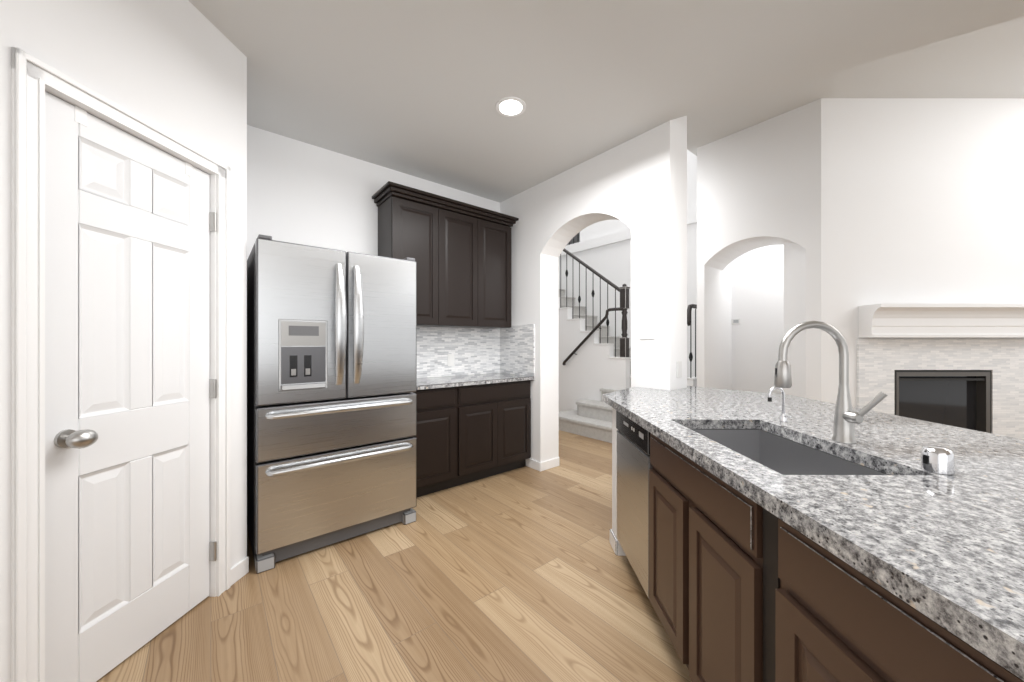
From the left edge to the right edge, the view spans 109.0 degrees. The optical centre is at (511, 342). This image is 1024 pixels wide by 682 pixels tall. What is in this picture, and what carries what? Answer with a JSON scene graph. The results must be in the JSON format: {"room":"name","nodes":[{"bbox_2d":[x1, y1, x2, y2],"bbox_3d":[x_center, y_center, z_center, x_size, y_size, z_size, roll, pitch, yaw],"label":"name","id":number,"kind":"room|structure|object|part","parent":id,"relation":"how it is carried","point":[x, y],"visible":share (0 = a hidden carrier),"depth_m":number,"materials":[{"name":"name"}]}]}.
{"room":"kitchen","nodes":[
{"label":"kitchen","id":0,"kind":"room"},
{"bbox_2d":[0,0,246,681],"bbox_3d":[-1.612,-0.300,0.155,0.120,3.040,3.600,0,0,5],"label":"wall","id":1,"kind":"structure","parent":0,"point":[177,68],"depth_m":1.46,"materials":[{"name":"white paint"}]},
{"bbox_2d":[11,47,230,681],"bbox_3d":[-1.500,0.173,1.455,0.140,2.094,0.746,0,0,5],"label":"door frame","id":2,"kind":"structure","parent":1,"relation":"attached to","point":[34,79],"depth_m":1.13,"materials":[{"name":"white paint"}]},
{"bbox_2d":[45,92,216,681],"bbox_3d":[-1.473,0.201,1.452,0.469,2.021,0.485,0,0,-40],"label":"pantry door","id":3,"kind":"structure","parent":1,"relation":"in","point":[130,392],"depth_m":1.38,"materials":[{"name":"white paint"}]},
{"bbox_2d":[231,557,248,585],"bbox_3d":[-1.546,1.177,0.149,0.013,0.085,3.600,0,0,5],"label":"baseboard","id":4,"kind":"structure","parent":1,"relation":"attached to","point":[240,570],"depth_m":1.88,"materials":[{"name":"white paint"}]},
{"bbox_2d":[247,125,499,258],"bbox_3d":[-1.097,-0.300,3.256,2.390,3.040,0.140,0,0,-40],"label":"wall","id":5,"kind":"structure","parent":0,"point":[300,192],"depth_m":2.82,"materials":[{"name":"white paint"}]},
{"bbox_2d":[376,189,447,326],"bbox_3d":[-0.865,-0.667,3.140,0.460,1.035,0.328,0,0,-40],"label":"upper cabinet","id":6,"kind":"object","parent":5,"relation":"attached to","point":[409,225],"depth_m":3.04,"materials":[{"name":"black wood"}]},
{"bbox_2d":[448,205,483,327],"bbox_3d":[-0.575,-0.667,3.379,0.518,1.035,0.328,0,0,-40],"label":"upper cabinet","id":7,"kind":"object","parent":5,"relation":"attached to","point":[459,252],"depth_m":3.30,"materials":[{"name":"black wood"}]},
{"bbox_2d":[417,324,534,377],"bbox_3d":[-0.468,0.072,3.327,1.330,0.504,0.550,0,0,-40],"label":"backsplash","id":8,"kind":"structure","parent":5,"relation":"attached to","point":[510,350],"depth_m":3.65,"materials":[{"name":"tile"}]},
{"bbox_2d":[448,354,453,365],"bbox_3d":[-0.595,0.168,3.559,0.070,0.115,0.006,0,0,-40],"label":"outlet","id":9,"kind":"object","parent":8,"relation":"attached to","point":[450,359],"visible":1,"depth_m":3.56,"materials":[{"name":"white plastic"}]},
{"bbox_2d":[484,213,511,328],"bbox_3d":[-0.286,-0.667,3.617,0.460,1.035,0.328,0,0,-40],"label":"upper cabinet","id":10,"kind":"object","parent":5,"relation":"attached to","point":[497,233],"depth_m":3.53,"materials":[{"name":"black wood"}]},
{"bbox_2d":[96,430,691,681],"bbox_3d":[0.818,1.270,2.152,16.000,0.100,14.000,0,0,-40],"label":"floor","id":11,"kind":"structure","parent":0,"point":[525,574],"depth_m":1.69,"materials":[{"name":"brown wood"}]},
{"bbox_2d":[247,234,416,573],"bbox_3d":[-1.218,0.323,2.475,0.900,1.795,0.851,0,0,-40],"label":"fridge","id":12,"kind":"object","parent":11,"relation":"on","point":[331,396],"visible":1,"depth_m":2.14,"materials":[{"name":"silver metal"}]},
{"bbox_2d":[412,381,467,496],"bbox_3d":[-0.771,0.790,3.088,0.540,0.860,0.528,0,0,-40],"label":"base cabinet","id":13,"kind":"object","parent":11,"relation":"on","point":[442,406],"depth_m":2.93,"materials":[{"name":"black wood"}]},
{"bbox_2d":[436,373,531,482],"bbox_3d":[-0.323,0.790,3.457,0.900,0.860,0.528,0,0,-40],"label":"base cabinet","id":14,"kind":"object","parent":11,"relation":"on","point":[472,428],"depth_m":3.29,"materials":[{"name":"black wood"}]},
{"bbox_2d":[559,248,696,442],"bbox_3d":[1.146,-0.695,5.798,1.665,3.831,3.570,0,0,-40],"label":"staircase","id":15,"kind":"structure","parent":11,"relation":"on","point":[594,361],"depth_m":5.34,"materials":[{"name":"paint"}]},
{"bbox_2d":[602,386,1023,681],"bbox_3d":[1.138,0.742,1.034,1.160,0.957,3.539,0,0,1],"label":"kitchen island","id":16,"kind":"object","parent":11,"relation":"on","point":[906,568],"depth_m":0.83,"materials":[{"name":"stone"}]},
{"bbox_2d":[616,410,652,598],"bbox_3d":[0.888,0.795,1.834,0.594,0.850,0.505,0,0,1],"label":"dishwasher","id":17,"kind":"object","parent":16,"relation":"in","point":[634,465],"visible":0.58,"depth_m":1.77,"materials":[{"name":"grey metal"}]},
{"bbox_2d":[768,387,791,421],"bbox_3d":[1.110,0.252,1.510,0.064,0.144,0.076,0,0,-40],"label":"filter faucet","id":18,"kind":"object","parent":16,"relation":"on","point":[783,417],"visible":0.98,"depth_m":1.51,"materials":[{"name":"silver metal"}]},
{"bbox_2d":[691,429,886,474],"bbox_3d":[0.857,0.475,1.222,0.379,0.217,0.654,0,0,1],"label":"sink","id":19,"kind":"object","parent":16,"relation":"in","point":[780,455],"visible":0.02,"depth_m":1.41,"materials":[{"name":"silver metal"}]},
{"bbox_2d":[774,321,887,443],"bbox_3d":[1.022,0.125,1.178,0.208,0.398,0.257,0,0,-40],"label":"faucet","id":20,"kind":"object","parent":16,"relation":"on","point":[846,417],"visible":1,"depth_m":1.19,"materials":[{"name":"silver metal"}]},
{"bbox_3d":[1.076,0.293,0.925,0.056,0.061,0.056,0,0,-40],"label":"air gap cap","id":21,"kind":"part","parent":16,"relation":"part of","materials":[{"name":"silver metal"}]},
{"bbox_2d":[857,304,1023,439],"bbox_3d":[3.830,0.446,3.334,1.515,1.548,0.553,0,0,0],"label":"fireplace","id":22,"kind":"object","parent":11,"relation":"on","point":[975,384],"visible":0.67,"depth_m":3.24,"materials":[{"name":"tile"}]},
{"bbox_2d":[566,232,579,245],"bbox_3d":[-0.037,-1.530,7.214,4.280,5.500,0.100,0,0,-40],"label":"wall","id":23,"kind":"structure","parent":0,"point":[576,238],"depth_m":8.40,"materials":[{"name":"white paint"}]},
{"bbox_2d":[500,115,686,461],"bbox_3d":[0.526,-1.530,3.363,0.250,5.500,2.040,0,0,-40],"label":"wall","id":24,"kind":"structure","parent":0,"point":[637,185],"depth_m":2.77,"materials":[{"name":"white paint"}]},
{"bbox_2d":[526,457,558,471],"bbox_3d":[-0.157,1.177,4.191,0.276,0.085,4.213,0,0,-40],"label":"baseboard","id":25,"kind":"structure","parent":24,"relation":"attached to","point":[543,465],"depth_m":3.54,"materials":[{"name":"white paint"}]},
{"bbox_2d":[640,323,654,338],"bbox_3d":[0.969,-0.084,2.622,0.008,0.117,0.118,0,0,-40],"label":"light switch","id":26,"kind":"object","parent":24,"relation":"attached to","point":[647,330],"visible":1,"depth_m":2.62,"materials":[{"name":"white plastic"}]},
{"bbox_2d":[677,361,681,377],"bbox_3d":[1.178,0.188,2.572,0.070,0.115,0.007,0,0,-40],"label":"outlet","id":27,"kind":"object","parent":24,"relation":"attached to","point":[679,369],"visible":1,"depth_m":2.57,"materials":[{"name":"white plastic"}]},
{"bbox_2d":[188,0,1023,202],"bbox_3d":[0.167,-1.850,-1.625,10.190,0.660,9.000,0,0,-40],"label":"ceiling","id":28,"kind":"structure","parent":0,"point":[419,88],"depth_m":1.99,"materials":[{"name":"white paint"}]},
{"bbox_2d":[496,97,525,116],"bbox_3d":[-0.008,-1.516,2.352,0.196,0.006,0.196,0,0,-40],"label":"recessed light","id":29,"kind":"object","parent":28,"relation":"in","point":[510,106],"visible":1,"depth_m":2.34,"materials":[{"name":"white paint"}]},
{"bbox_2d":[559,210,696,256],"bbox_3d":[2.267,-1.815,6.651,1.240,0.170,3.700,0,0,-40],"label":"floor","id":30,"kind":"structure","parent":0,"point":[614,237],"depth_m":6.43,"materials":[{"name":"white paint"}]},
{"bbox_2d":[559,149,696,376],"bbox_3d":[1.837,-1.530,6.348,0.090,5.500,3.620,0,0,-40],"label":"wall","id":31,"kind":"structure","parent":0,"point":[611,263],"depth_m":6.36,"materials":[{"name":"white paint"}]},
{"bbox_2d":[723,262,731,389],"bbox_3d":[2.624,-0.630,4.599,0.500,3.700,0.080,0,0,-40],"label":"wall","id":32,"kind":"structure","parent":0,"point":[727,327],"depth_m":4.64,"materials":[{"name":"white paint"}]},
{"bbox_2d":[732,245,783,393],"bbox_3d":[3.276,-0.630,4.295,0.120,3.700,1.380,0,0,-40],"label":"wall","id":33,"kind":"structure","parent":0,"point":[758,298],"depth_m":4.50,"materials":[{"name":"white paint"}]},
{"bbox_2d":[731,318,739,323],"bbox_3d":[2.868,-0.275,4.684,0.014,0.070,0.100,0,0,-40],"label":"thermostat","id":34,"kind":"object","parent":33,"relation":"attached to","point":[735,321],"visible":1,"depth_m":4.68,"materials":[{"name":"white plastic"}]},
{"bbox_2d":[697,99,820,400],"bbox_3d":[2.607,-0.630,3.834,0.500,3.700,1.080,0,0,-40],"label":"wall","id":35,"kind":"structure","parent":0,"point":[758,185],"depth_m":3.65,"materials":[{"name":"white paint"}]},
{"bbox_2d":[687,16,1023,155],"bbox_3d":[2.796,-2.230,-0.248,16.000,0.100,7.780,0,0,-40],"label":"ceiling","id":36,"kind":"structure","parent":0,"point":[987,62],"depth_m":3.05,"materials":[{"name":"white paint"}]},
{"bbox_2d":[784,98,1023,407],"bbox_3d":[4.857,-0.630,3.483,4.200,3.700,0.450,0,0,0],"label":"wall","id":37,"kind":"structure","parent":0,"point":[922,200],"depth_m":3.26,"materials":[{"name":"white paint"}]}
]}

